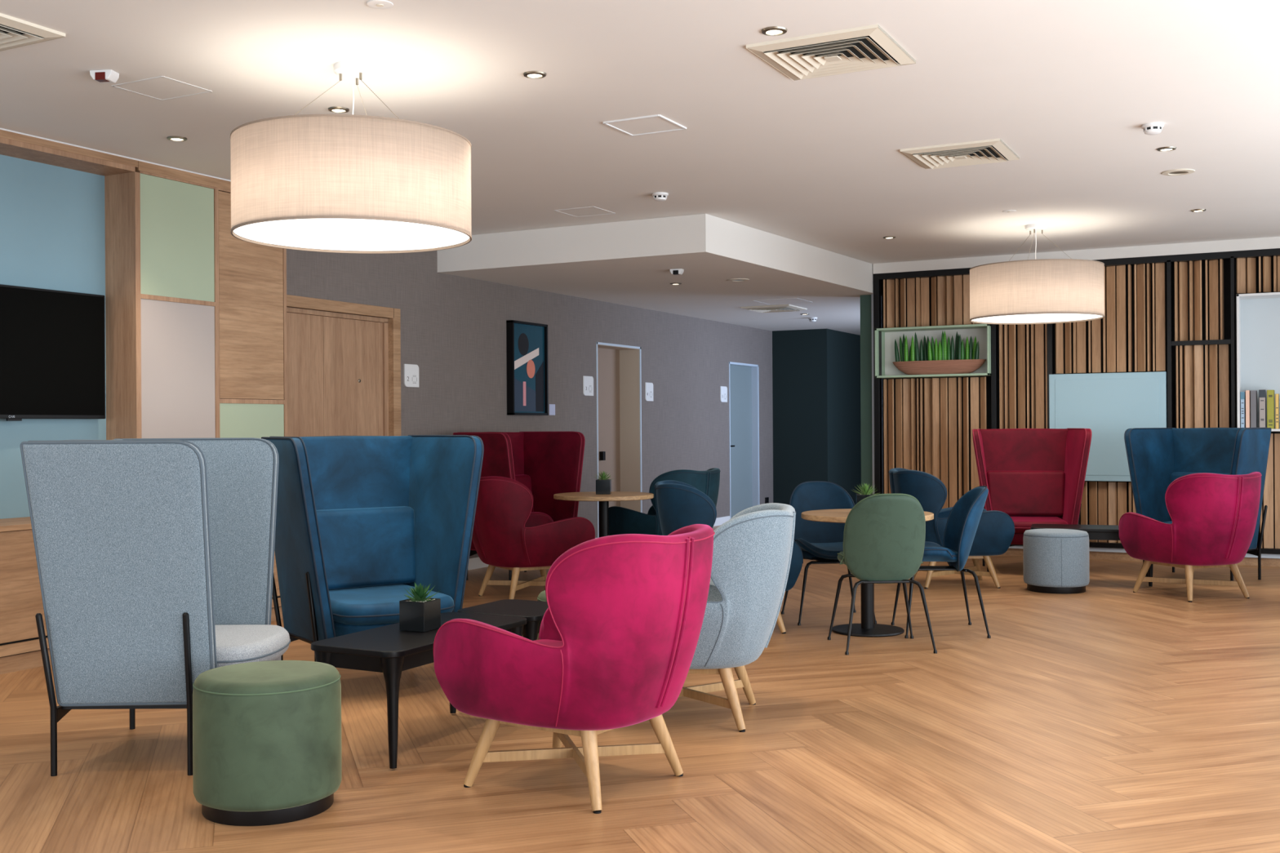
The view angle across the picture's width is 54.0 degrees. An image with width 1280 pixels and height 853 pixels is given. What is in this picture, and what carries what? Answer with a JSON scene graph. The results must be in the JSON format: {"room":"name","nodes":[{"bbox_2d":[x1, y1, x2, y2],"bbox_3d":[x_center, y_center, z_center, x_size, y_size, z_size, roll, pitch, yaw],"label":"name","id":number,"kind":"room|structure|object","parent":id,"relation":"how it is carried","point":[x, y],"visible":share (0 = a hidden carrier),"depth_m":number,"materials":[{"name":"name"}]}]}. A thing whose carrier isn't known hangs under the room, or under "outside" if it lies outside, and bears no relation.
{"room":"lounge","nodes":[
{"label":"lounge","id":0,"kind":"room"},
{"bbox_2d":[286,248,773,558],"bbox_3d":[-0.561,-0.182,13.629,0.300,2.950,10.090,0,0,28],"label":"wall","id":1,"kind":"structure","parent":0,"point":[453,327],"depth_m":12.76,"materials":[{"name":"paint"}]},
{"bbox_2d":[286,294,400,436],"bbox_3d":[-2.428,0.162,9.825,0.145,2.285,1.595,0,0,28],"label":"door","id":2,"kind":"structure","parent":1,"relation":"in","point":[344,370],"depth_m":9.94,"materials":[{"name":"brown wood"}]},
{"bbox_2d":[404,364,418,387],"bbox_3d":[-1.937,-0.431,10.654,0.014,0.192,0.192,0,0,28],"label":"door sign","id":3,"kind":"object","parent":1,"relation":"attached to","point":[411,371],"visible":1,"depth_m":10.64,"materials":[{"name":"white plastic"}]},
{"bbox_2d":[506,320,548,415],"bbox_3d":[-1.091,-0.560,12.213,0.075,0.900,0.630,0,0,28],"label":"framed picture","id":4,"kind":"object","parent":1,"relation":"attached to","point":[526,343],"visible":1,"depth_m":12.19,"materials":[{"name":"black paint"}]},
{"bbox_2d":[549,404,555,415],"bbox_3d":[-0.886,-0.170,12.677,0.004,0.110,0.110,0,0,28],"label":"light switch","id":5,"kind":"object","parent":1,"relation":"attached to","point":[552,406],"visible":1,"depth_m":12.67,"materials":[{"name":"white plastic"}]},
{"bbox_2d":[582,375,593,395],"bbox_3d":[-0.548,-0.430,13.318,0.014,0.206,0.208,0,0,28],"label":"door sign","id":6,"kind":"object","parent":1,"relation":"attached to","point":[588,381],"visible":1,"depth_m":13.30,"materials":[{"name":"white plastic"}]},
{"bbox_2d":[467,515,729,570],"bbox_3d":[-0.040,1.240,14.270,0.015,0.100,8.480,0,0,28],"label":"baseboard","id":7,"kind":"structure","parent":1,"relation":"attached to","point":[476,562],"depth_m":11.53,"materials":[{"name":"white"}]},
{"bbox_2d":[595,342,642,537],"bbox_3d":[-0.358,0.192,14.010,0.313,2.201,1.032,0,0,28],"label":"door","id":8,"kind":"structure","parent":1,"relation":"in","point":[618,366],"depth_m":14.39,"materials":[{"name":"brown wood"}]},
{"bbox_2d":[644,382,653,400],"bbox_3d":[0.107,-0.402,14.573,0.014,0.214,0.194,0,0,28],"label":"door sign","id":9,"kind":"object","parent":1,"relation":"attached to","point":[648,386],"visible":1,"depth_m":14.55,"materials":[{"name":"white plastic"}]},
{"bbox_2d":[720,386,727,402],"bbox_3d":[1.099,-0.423,16.474,0.014,0.206,0.212,0,0,28],"label":"door sign","id":10,"kind":"object","parent":1,"relation":"attached to","point":[723,389],"visible":1,"depth_m":16.46,"materials":[{"name":"white plastic"}]},
{"bbox_2d":[728,361,759,519],"bbox_3d":[1.291,0.212,17.165,0.308,2.141,1.032,0,0,28],"label":"door","id":11,"kind":"structure","parent":1,"relation":"in","point":[744,378],"depth_m":17.31,"materials":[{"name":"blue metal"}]},
{"bbox_2d":[764,497,768,503],"bbox_3d":[1.797,1.059,17.789,0.020,0.110,0.100,0,0,28],"label":"wall socket","id":12,"kind":"object","parent":1,"relation":"attached to","point":[766,499],"visible":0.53,"depth_m":17.76,"materials":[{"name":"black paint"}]},
{"bbox_2d":[595,479,611,494],"bbox_3d":[-0.297,0.492,10.250,0.118,0.118,0.118,0,0,4],"label":"pot","id":13,"kind":"object","parent":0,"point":[603,486],"depth_m":10.19,"materials":[{"name":"black ceramic"}]},
{"bbox_2d":[0,0,1279,263],"bbox_3d":[1.746,-1.771,9.855,10.600,0.200,26.100,0,0,28],"label":"ceiling","id":14,"kind":"structure","parent":0,"point":[1070,87],"depth_m":6.40,"materials":[{"name":"white paint"}]},
{"bbox_2d":[0,13,66,51],"bbox_3d":[-2.802,-1.628,5.134,0.590,0.030,0.590,0,0,28],"label":"ceiling vent","id":15,"kind":"object","parent":14,"relation":"in","point":[15,32],"visible":1,"depth_m":5.20,"materials":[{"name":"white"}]},
{"bbox_2d":[89,69,119,83],"bbox_3d":[-2.482,-1.622,5.821,0.109,0.046,0.073,0,0,8],"label":"sensor","id":16,"kind":"object","parent":14,"relation":"attached to","point":[103,76],"visible":1,"depth_m":5.79,"materials":[{"name":"white plastic"}]},
{"bbox_2d":[111,75,212,100],"bbox_3d":[-2.325,-1.645,6.114,0.352,0.002,0.312,0,0,28],"label":"access panel","id":17,"kind":"object","parent":14,"relation":"attached to","point":[161,87],"visible":1,"depth_m":6.11,"materials":[{"name":"white paint"}]},
{"bbox_2d":[166,135,186,141],"bbox_3d":[-2.638,-1.639,7.157,0.110,0.010,0.110,0,0,28],"label":"recessed light","id":18,"kind":"object","parent":14,"relation":"in","point":[174,138],"visible":1,"depth_m":7.14,"materials":[{"name":"silver"}]},
{"bbox_2d":[328,106,349,112],"bbox_3d":[-1.566,-1.645,6.530,0.110,0.010,0.110,0,0,28],"label":"recessed light","id":19,"kind":"object","parent":14,"relation":"in","point":[336,108],"visible":1,"depth_m":6.51,"materials":[{"name":"silver metal"}]},
{"bbox_2d":[230,61,471,253],"bbox_3d":[-1.315,-1.260,5.760,1.074,0.785,1.074,0,0,28],"label":"pendant lamp","id":20,"kind":"object","parent":14,"relation":"hanging from","point":[352,183],"visible":1,"depth_m":5.33,"materials":[{"name":"white fabric"}]},
{"bbox_2d":[233,217,469,250],"bbox_3d":[-1.313,-0.881,5.760,1.054,0.004,1.054,0,0,28],"label":"diffuser","id":21,"kind":"object","parent":20,"relation":"attached to","point":[293,233],"depth_m":5.72,"materials":[{"name":"white plastic"}]},
{"bbox_2d":[366,0,393,8],"bbox_3d":[-1.017,-1.649,4.913,0.104,0.008,0.104,0,0,28],"label":"ceiling disc","id":22,"kind":"object","parent":14,"relation":"attached to","point":[379,4],"visible":1,"depth_m":4.90,"materials":[{"name":"white plastic"}]},
{"bbox_2d":[523,71,546,78],"bbox_3d":[-0.494,-1.652,5.904,0.110,0.010,0.110,0,0,28],"label":"recessed light","id":23,"kind":"object","parent":14,"relation":"in","point":[531,74],"visible":1,"depth_m":5.89,"materials":[{"name":"silver metal"}]},
{"bbox_2d":[554,206,615,217],"bbox_3d":[-0.425,-1.656,9.691,0.352,0.002,0.352,0,0,28],"label":"access panel","id":24,"kind":"object","parent":14,"relation":"attached to","point":[588,211],"visible":1,"depth_m":9.69,"materials":[{"name":"white paint"}]},
{"bbox_2d":[602,114,686,136],"bbox_3d":[0.029,-1.656,6.911,0.347,0.009,0.347,0,0,28],"label":"access panel","id":25,"kind":"object","parent":14,"relation":"attached to","point":[656,123],"visible":1,"depth_m":6.91,"materials":[{"name":"white paint"}]},
{"bbox_2d":[652,191,668,201],"bbox_3d":[0.144,-1.635,8.956,0.116,0.052,0.116,0,0,28],"label":"smoke detector","id":26,"kind":"object","parent":14,"relation":"attached to","point":[659,196],"visible":1,"depth_m":8.92,"materials":[{"name":"white plastic"}]},
{"bbox_2d":[760,26,787,35],"bbox_3d":[0.564,-1.658,5.272,0.110,0.010,0.110,0,0,28],"label":"recessed light","id":27,"kind":"object","parent":14,"relation":"in","point":[772,30],"visible":1,"depth_m":5.26,"materials":[{"name":"white metal"}]},
{"bbox_2d":[746,24,915,80],"bbox_3d":[0.860,-1.650,5.598,0.590,0.030,0.590,0,0,28],"label":"ceiling vent","id":28,"kind":"object","parent":14,"relation":"in","point":[868,47],"visible":1,"depth_m":5.54,"materials":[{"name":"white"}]},
{"bbox_2d":[883,235,895,239],"bbox_3d":[2.202,-1.668,11.095,0.110,0.010,0.110,0,0,28],"label":"recessed light","id":29,"kind":"object","parent":14,"relation":"in","point":[887,237],"visible":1,"depth_m":11.06,"materials":[{"name":"silver metal"}]},
{"bbox_2d":[900,138,1019,168],"bbox_3d":[1.964,-1.657,7.689,0.590,0.030,0.590,0,0,28],"label":"ceiling vent","id":30,"kind":"object","parent":14,"relation":"in","point":[993,150],"visible":1,"depth_m":7.62,"materials":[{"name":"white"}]},
{"bbox_2d":[1002,209,1016,212],"bbox_3d":[2.875,-1.673,9.774,0.104,0.008,0.104,0,0,28],"label":"ceiling disc","id":31,"kind":"object","parent":14,"relation":"attached to","point":[1006,211],"visible":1,"depth_m":9.75,"materials":[{"name":"white plastic"}]},
{"bbox_2d":[968,223,1104,324],"bbox_3d":[3.303,-1.288,10.481,1.074,0.785,1.074,0,0,-12],"label":"pendant lamp","id":32,"kind":"object","parent":14,"relation":"hanging from","point":[1041,291],"visible":1,"depth_m":10.05,"materials":[{"name":"white fabric"}]},
{"bbox_2d":[972,313,1102,323],"bbox_3d":[3.306,-0.909,10.481,1.054,0.004,1.054,0,0,-12],"label":"diffuser","id":33,"kind":"object","parent":32,"relation":"attached to","point":[976,317],"depth_m":10.50,"materials":[{"name":"white plastic"}]},
{"bbox_2d":[1141,122,1164,134],"bbox_3d":[2.849,-1.651,6.979,0.116,0.052,0.116,0,0,28],"label":"smoke detector","id":34,"kind":"object","parent":14,"relation":"attached to","point":[1150,128],"visible":1,"depth_m":6.94,"materials":[{"name":"white plastic"}]},
{"bbox_2d":[1156,146,1176,151],"bbox_3d":[3.180,-1.674,7.585,0.110,0.010,0.110,0,0,28],"label":"recessed light","id":35,"kind":"object","parent":14,"relation":"in","point":[1169,148],"visible":1,"depth_m":7.57,"materials":[{"name":"silver metal"}]},
{"bbox_2d":[1161,168,1195,175],"bbox_3d":[3.553,-1.677,8.292,0.206,0.008,0.206,0,0,28],"label":"ceiling speaker","id":36,"kind":"object","parent":14,"relation":"attached to","point":[1175,171],"visible":1,"depth_m":8.28,"materials":[{"name":"white plastic"}]},
{"bbox_2d":[1168,171,1187,173],"bbox_3d":[3.553,-1.679,8.292,0.118,0.004,0.118,0,0,28],"label":"grille","id":37,"kind":"object","parent":36,"relation":"attached to","point":[1170,172],"depth_m":8.30,"materials":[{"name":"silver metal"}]},
{"bbox_2d":[1191,208,1205,212],"bbox_3d":[4.349,-1.681,9.783,0.110,0.010,0.110,0,0,28],"label":"recessed light","id":38,"kind":"object","parent":14,"relation":"in","point":[1194,210],"visible":1,"depth_m":9.77,"materials":[{"name":"silver metal"}]},
{"bbox_2d":[0,524,1279,852],"bbox_3d":[2.297,1.276,9.673,13.788,0.001,28.461,0,0,28],"label":"floor","id":39,"kind":"structure","parent":0,"point":[1108,717],"depth_m":4.92,"materials":[{"name":"brown wood"}]},
{"bbox_2d":[0,516,283,674],"bbox_3d":[-4.689,0.926,4.620,0.502,0.785,9.448,0,0,28],"label":"base cabinet","id":40,"kind":"object","parent":39,"relation":"on","point":[20,594],"visible":0.02,"depth_m":6.73,"materials":[{"name":"brown wood"}]},
{"bbox_2d":[0,516,31,532],"bbox_3d":[-4.691,0.549,4.620,0.502,0.030,9.448,0,0,28],"label":"countertop","id":41,"kind":"structure","parent":40,"relation":"on","point":[16,523],"depth_m":6.77,"materials":[{"name":"brown wood"}]},
{"bbox_2d":[0,127,287,519],"bbox_3d":[-4.835,-0.154,4.654,0.324,2.948,9.581,0,0,28],"label":"wall","id":42,"kind":"structure","parent":39,"relation":"on","point":[195,312],"depth_m":7.80,"materials":[{"name":"brown wood"}]},
{"bbox_2d":[0,284,105,421],"bbox_3d":[-3.628,-0.416,7.112,0.093,0.770,1.360,0,0,28],"label":"television","id":43,"kind":"object","parent":42,"relation":"attached to","point":[52,342],"visible":1,"depth_m":7.35,"materials":[{"name":"black paint"}]},
{"bbox_2d":[19,437,290,776],"bbox_3d":[-1.856,0.676,5.050,0.848,1.252,0.986,0,0,0],"label":"chair","id":44,"kind":"object","parent":39,"relation":"on","point":[155,557],"visible":0.85,"depth_m":4.66,"materials":[{"name":"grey fabric"}]},
{"bbox_2d":[214,624,289,667],"bbox_3d":[-1.785,0.889,5.050,0.700,0.100,0.600,0,0,0],"label":"seat cushion","id":45,"kind":"object","parent":44,"relation":"on","point":[235,644],"depth_m":4.94,"materials":[{"name":"grey fabric"}]},
{"bbox_2d":[192,660,342,826],"bbox_3d":[-1.270,1.065,4.290,0.487,0.466,0.487,0,0,8],"label":"pouf","id":46,"kind":"object","parent":39,"relation":"on","point":[267,748],"visible":1,"depth_m":4.09,"materials":[{"name":"green fabric"}]},
{"bbox_2d":[261,435,484,662],"bbox_3d":[-1.340,0.672,6.314,0.986,1.252,0.848,0,0,-35],"label":"chair","id":47,"kind":"object","parent":39,"relation":"on","point":[361,521],"visible":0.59,"depth_m":6.45,"materials":[{"name":"blue fabric"}]},
{"bbox_2d":[315,506,415,589],"bbox_3d":[-1.486,0.629,6.523,0.687,0.400,0.166,0,0,-35],"label":"cushion","id":48,"kind":"object","parent":47,"relation":"on","point":[363,547],"depth_m":6.52,"materials":[{"name":"blue fabric"}]},
{"bbox_2d":[328,584,453,625],"bbox_3d":[-1.299,0.886,6.257,0.600,0.100,0.700,0,0,-35],"label":"seat cushion","id":49,"kind":"object","parent":47,"relation":"on","point":[352,604],"depth_m":6.06,"materials":[{"name":"blue fabric"}]},
{"bbox_2d":[311,612,526,768],"bbox_3d":[-0.886,1.064,5.190,0.444,0.447,0.950,0,0,28],"label":"coffee table","id":50,"kind":"object","parent":39,"relation":"on","point":[388,650],"visible":0.56,"depth_m":4.84,"materials":[{"name":"black paint"}]},
{"bbox_2d":[399,582,440,631],"bbox_3d":[-0.909,0.743,5.196,0.156,0.192,0.170,0,0,25],"label":"potted succulent","id":51,"kind":"object","parent":50,"relation":"on","point":[418,613],"visible":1,"depth_m":5.16,"materials":[{"name":"black ceramic"}]},
{"bbox_2d":[457,599,548,640],"bbox_3d":[-0.557,1.062,5.821,0.444,0.447,0.450,0,0,28],"label":"coffee table","id":52,"kind":"object","parent":39,"relation":"on","point":[534,611],"visible":0.31,"depth_m":5.72,"materials":[{"name":"black paint"}]},
{"bbox_2d":[453,431,585,580],"bbox_3d":[-0.983,0.670,10.701,0.848,1.252,0.986,0,0,38],"label":"chair","id":53,"kind":"object","parent":39,"relation":"on","point":[548,464],"visible":0.41,"depth_m":10.95,"materials":[{"name":"fabric"}]},
{"bbox_2d":[515,474,533,512],"bbox_3d":[-1.183,0.627,10.857,0.166,0.400,0.687,0,0,38],"label":"cushion","id":54,"kind":"object","parent":53,"relation":"on","point":[527,480],"depth_m":11.06,"materials":[{"name":"fabric"}]},
{"bbox_2d":[471,475,595,599],"bbox_3d":[-0.885,0.828,9.519,0.905,0.935,0.748,0,0,-32],"label":"armchair","id":55,"kind":"object","parent":39,"relation":"on","point":[506,535],"visible":0.8,"depth_m":9.19,"materials":[{"name":"fabric"}]},
{"bbox_2d":[537,590,546,639],"bbox_3d":[-0.274,1.059,6.320,0.487,0.466,0.487,0,0,-35],"label":"pouf","id":56,"kind":"object","parent":39,"relation":"on","point":[542,597],"visible":0.07,"depth_m":6.24,"materials":[{"name":"green fabric"}]},
{"bbox_2d":[433,524,715,813],"bbox_3d":[-0.199,0.824,4.548,0.905,0.935,0.748,0,0,33],"label":"armchair","id":57,"kind":"object","parent":39,"relation":"on","point":[621,624],"visible":1,"depth_m":4.24,"materials":[{"name":"fabric"}]},
{"bbox_2d":[533,639,562,647],"bbox_3d":[-0.262,0.894,4.590,0.695,0.115,0.550,0,0,33],"label":"seat cushion","id":58,"kind":"object","parent":57,"relation":"on","point":[552,642],"depth_m":4.88,"materials":[{"name":"fabric"}]},
{"bbox_2d":[553,491,653,537],"bbox_3d":[-0.294,0.922,10.250,0.816,0.740,0.816,0,0,22],"label":"round table","id":59,"kind":"object","parent":39,"relation":"on","point":[603,500],"visible":0.56,"depth_m":10.14,"materials":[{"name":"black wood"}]},
{"bbox_2d":[591,471,611,494],"bbox_3d":[-0.294,0.455,10.250,0.168,0.192,0.165,0,0,-30],"label":"potted succulent","id":60,"kind":"object","parent":59,"relation":"on","point":[603,486],"visible":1,"depth_m":10.19,"materials":[{"name":"green plant"}]},
{"bbox_2d":[608,467,720,535],"bbox_3d":[0.221,0.821,10.714,0.905,0.935,0.748,0,0,38],"label":"armchair","id":61,"kind":"object","parent":39,"relation":"on","point":[622,520],"visible":0.3,"depth_m":10.43,"materials":[{"name":"teal fabric"}]},
{"bbox_2d":[653,480,803,633],"bbox_3d":[0.546,0.819,8.048,0.905,0.935,0.748,0,0,-2],"label":"armchair","id":62,"kind":"object","parent":39,"relation":"on","point":[678,504],"visible":0.22,"depth_m":7.74,"materials":[{"name":"blue fabric"}]},
{"bbox_2d":[678,502,795,732],"bbox_3d":[0.241,0.821,5.600,0.905,0.935,0.748,0,0,10],"label":"armchair","id":63,"kind":"object","parent":39,"relation":"on","point":[753,550],"visible":0.61,"depth_m":5.28,"materials":[{"name":"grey fabric"}]},
{"bbox_2d":[781,480,876,625],"bbox_3d":[1.250,0.829,8.380,0.525,0.906,0.602,0,0,-6],"label":"dining chair","id":64,"kind":"object","parent":39,"relation":"on","point":[821,542],"visible":0.7,"depth_m":8.54,"materials":[{"name":"blue fabric"}]},
{"bbox_2d":[801,508,933,637],"bbox_3d":[1.423,0.911,7.860,0.816,0.740,0.816,0,0,10],"label":"round table","id":65,"kind":"object","parent":39,"relation":"on","point":[868,628],"visible":0.46,"depth_m":7.82,"materials":[{"name":"brown wood"}]},
{"bbox_2d":[853,483,878,504],"bbox_3d":[1.411,0.445,7.830,0.168,0.192,0.165,0,0,-26],"label":"potted succulent","id":66,"kind":"object","parent":65,"relation":"on","point":[865,493],"visible":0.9,"depth_m":7.80,"materials":[{"name":"green plant"}]},
{"bbox_2d":[827,493,937,654],"bbox_3d":[1.399,0.828,7.320,0.525,0.906,0.602,0,0,-3],"label":"dining chair","id":67,"kind":"object","parent":39,"relation":"on","point":[884,535],"visible":1,"depth_m":7.12,"materials":[{"name":"green fabric"}]},
{"bbox_2d":[891,485,991,638],"bbox_3d":[1.865,0.826,7.840,0.602,0.906,0.525,0,0,2],"label":"dining chair","id":68,"kind":"object","parent":39,"relation":"on","point":[964,517],"visible":0.72,"depth_m":7.70,"materials":[{"name":"blue fabric"}]},
{"bbox_2d":[888,467,1014,588],"bbox_3d":[2.486,0.808,10.150,0.905,0.935,0.748,0,0,0],"label":"armchair","id":69,"kind":"object","parent":39,"relation":"on","point":[995,531],"visible":0.52,"depth_m":9.83,"materials":[{"name":"blue fabric"}]},
{"bbox_2d":[972,428,1092,572],"bbox_3d":[3.419,0.643,11.041,0.986,1.252,0.848,0,0,11],"label":"chair","id":70,"kind":"object","parent":39,"relation":"on","point":[1031,476],"visible":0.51,"depth_m":11.24,"materials":[{"name":"fabric"}]},
{"bbox_2d":[986,471,1065,515],"bbox_3d":[3.467,0.599,11.291,0.687,0.400,0.166,0,0,11],"label":"cushion","id":71,"kind":"object","parent":70,"relation":"on","point":[1012,493],"depth_m":11.24,"materials":[{"name":"fabric"}]},
{"bbox_2d":[1009,515,1067,533],"bbox_3d":[3.407,0.857,10.973,0.600,0.100,0.700,0,0,11],"label":"seat cushion","id":72,"kind":"object","parent":70,"relation":"on","point":[1022,523],"depth_m":10.71,"materials":[{"name":"fabric"}]},
{"bbox_2d":[1022,528,1089,594],"bbox_3d":[3.226,1.037,9.740,0.487,0.466,0.487,0,0,1],"label":"pouf","id":73,"kind":"object","parent":39,"relation":"on","point":[1056,561],"visible":1,"depth_m":9.54,"materials":[{"name":"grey fabric"}]},
{"bbox_2d":[1031,524,1153,586],"bbox_3d":[3.666,1.036,10.170,0.950,0.447,0.444,0,0,19],"label":"coffee table","id":74,"kind":"object","parent":39,"relation":"on","point":[1098,532],"visible":0.21,"depth_m":10.00,"materials":[{"name":"black paint"}]},
{"bbox_2d":[1118,471,1262,602],"bbox_3d":[4.134,0.797,9.364,0.748,0.935,0.905,0,0,-19],"label":"armchair","id":75,"kind":"object","parent":39,"relation":"on","point":[1213,516],"visible":1,"depth_m":9.04,"materials":[{"name":"fabric"}]},
{"bbox_2d":[1124,427,1271,581],"bbox_3d":[4.594,0.636,10.367,0.848,1.252,0.986,0,0,-41],"label":"chair","id":76,"kind":"object","parent":39,"relation":"on","point":[1157,457],"visible":0.53,"depth_m":10.57,"materials":[{"name":"blue fabric"}]},
{"bbox_2d":[437,213,881,335],"bbox_3d":[2.450,-1.524,16.329,3.055,0.299,13.370,0,0,28],"label":"ceiling","id":77,"kind":"structure","parent":0,"point":[629,263],"depth_m":11.12,"materials":[{"name":"white paint"}]},
{"bbox_2d":[670,268,684,275],"bbox_3d":[0.319,-1.339,10.881,0.109,0.046,0.073,0,0,18],"label":"sensor","id":78,"kind":"object","parent":77,"relation":"attached to","point":[676,271],"visible":1,"depth_m":10.85,"materials":[{"name":"white plastic"}]},
{"bbox_2d":[728,278,749,281],"bbox_3d":[0.917,-1.361,11.676,0.206,0.008,0.206,0,0,28],"label":"ceiling speaker","id":79,"kind":"object","parent":77,"relation":"attached to","point":[731,279],"visible":1,"depth_m":11.64,"materials":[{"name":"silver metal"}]},
{"bbox_2d":[740,304,807,312],"bbox_3d":[1.547,-1.355,14.483,0.590,0.030,0.590,0,0,28],"label":"ceiling vent","id":80,"kind":"object","parent":77,"relation":"in","point":[780,308],"visible":1,"depth_m":14.35,"materials":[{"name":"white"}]},
{"bbox_2d":[752,297,811,304],"bbox_3d":[1.561,-1.368,13.731,0.512,0.003,0.512,0,0,28],"label":"access panel","id":81,"kind":"object","parent":77,"relation":"attached to","point":[791,300],"visible":1,"depth_m":13.75,"materials":[{"name":"white paint"}]},
{"bbox_2d":[808,317,817,321],"bbox_3d":[2.179,-1.347,15.845,0.116,0.052,0.116,0,0,28],"label":"smoke detector","id":82,"kind":"object","parent":77,"relation":"attached to","point":[811,319],"visible":1,"depth_m":15.81,"materials":[{"name":"white"}]},
{"bbox_2d":[772,328,861,505],"bbox_3d":[3.414,-0.206,20.308,1.070,2.950,5.430,0,0,28],"label":"wall","id":83,"kind":"structure","parent":0,"point":[816,372],"depth_m":17.92,"materials":[{"name":"green paint"}]},
{"bbox_2d":[855,493,873,504],"bbox_3d":[1.408,0.481,7.830,0.118,0.118,0.118,0,0,8],"label":"pot","id":84,"kind":"object","parent":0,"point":[859,497],"depth_m":7.78,"materials":[{"name":"black ceramic"}]},
{"bbox_2d":[860,294,872,493],"bbox_3d":[2.428,-0.050,13.216,0.140,2.650,0.240,0,0,28],"label":"wall pier","id":85,"kind":"object","parent":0,"point":[865,300],"visible":0.43,"depth_m":13.11,"materials":[{"name":"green paint"}]},
{"bbox_2d":[892,359,986,374],"bbox_3d":[3.018,-0.594,12.692,0.950,0.142,0.210,0,0,28],"label":"bowl","id":86,"kind":"object","parent":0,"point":[908,366],"depth_m":12.61,"materials":[{"name":"ceramic"}]},
{"bbox_2d":[873,248,1279,554],"bbox_3d":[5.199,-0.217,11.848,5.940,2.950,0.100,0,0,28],"label":"wall","id":87,"kind":"structure","parent":0,"point":[1227,311],"depth_m":12.03,"materials":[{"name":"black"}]},
{"bbox_2d":[871,293,882,493],"bbox_3d":[2.487,-0.050,13.151,0.025,2.650,0.300,0,0,28],"label":"trim","id":88,"kind":"structure","parent":87,"relation":"attached to","point":[872,295],"depth_m":13.02,"materials":[{"name":"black metal"}]},
{"bbox_2d":[874,324,991,378],"bbox_3d":[2.981,-0.753,12.710,1.154,0.506,0.300,0,0,28],"label":"niche shelf","id":89,"kind":"object","parent":87,"relation":"attached to","point":[982,332],"visible":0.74,"depth_m":12.75,"materials":[{"name":"green metal"}]},
{"bbox_2d":[892,330,986,374],"bbox_3d":[3.017,-0.747,12.692,0.950,0.449,0.210,0,0,28],"label":"potted plant","id":90,"kind":"object","parent":89,"relation":"in","point":[934,360],"visible":0.98,"depth_m":12.65,"materials":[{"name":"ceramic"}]},
{"bbox_2d":[872,236,1279,274],"bbox_3d":[5.053,-1.638,11.694,5.840,0.104,0.300,0,0,28],"label":"trim","id":91,"kind":"structure","parent":87,"relation":"attached to","point":[1270,242],"depth_m":11.88,"materials":[{"name":"white paint"}]},
{"bbox_2d":[1048,371,1167,481],"bbox_3d":[4.431,0.005,11.909,1.042,1.021,0.124,0,0,28],"label":"wall panel","id":92,"kind":"object","parent":87,"relation":"attached to","point":[1107,404],"visible":0.64,"depth_m":11.85,"materials":[{"name":"blue laminate"}]},
{"bbox_2d":[1000,548,1279,566],"bbox_3d":[5.080,1.222,11.712,5.840,0.075,0.260,0,0,28],"label":"trim","id":93,"kind":"structure","parent":87,"relation":"attached to","point":[1011,552],"depth_m":11.85,"materials":[{"name":"brown wood"}]},
{"bbox_2d":[1008,546,1279,558],"bbox_3d":[5.076,1.164,11.705,5.840,0.040,0.275,0,0,28],"label":"trim","id":94,"kind":"structure","parent":87,"relation":"attached to","point":[1093,549],"depth_m":11.85,"materials":[{"name":"silver metal"}]},
{"bbox_2d":[1236,292,1279,431],"bbox_3d":[6.191,-0.577,11.036,1.700,1.234,0.340,0,0,28],"label":"shelf","id":95,"kind":"object","parent":87,"relation":"attached to","point":[1258,314],"visible":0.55,"depth_m":11.46,"materials":[{"name":"white"}]},
{"bbox_2d":[1240,391,1245,427],"bbox_3d":[5.468,-0.145,11.391,0.035,0.335,0.182,0,0,28],"label":"book","id":96,"kind":"object","parent":95,"relation":"in","point":[1242,394],"visible":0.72,"depth_m":11.31,"materials":[{"name":"blue paper"}]},
{"bbox_2d":[1245,390,1250,427],"bbox_3d":[5.505,-0.152,11.373,0.036,0.348,0.180,0,0,28],"label":"book","id":97,"kind":"object","parent":95,"relation":"in","point":[1247,392],"visible":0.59,"depth_m":11.29,"materials":[{"name":"pink paper"}]},
{"bbox_2d":[1250,390,1257,427],"bbox_3d":[5.549,-0.150,11.356,0.050,0.345,0.190,0,0,28],"label":"book","id":98,"kind":"object","parent":95,"relation":"in","point":[1253,393],"visible":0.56,"depth_m":11.27,"materials":[{"name":"grey paper"}]},
{"bbox_2d":[1258,389,1266,427],"bbox_3d":[5.612,-0.154,11.322,0.053,0.352,0.192,0,0,28],"label":"book","id":99,"kind":"object","parent":95,"relation":"in","point":[1262,393],"visible":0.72,"depth_m":11.24,"materials":[{"name":"grey paper"}]},
{"bbox_2d":[1266,390,1275,428],"bbox_3d":[5.670,-0.153,11.291,0.060,0.348,0.192,0,0,28],"label":"book","id":100,"kind":"object","parent":95,"relation":"in","point":[1270,393],"visible":0.84,"depth_m":11.21,"materials":[{"name":"yellow paper"}]},
{"bbox_2d":[1275,393,1279,428],"bbox_3d":[5.712,-0.135,11.258,0.030,0.312,0.172,0,0,28],"label":"book","id":101,"kind":"object","parent":95,"relation":"in","point":[1277,396],"visible":0.9,"depth_m":11.18,"materials":[{"name":"yellow paper"}]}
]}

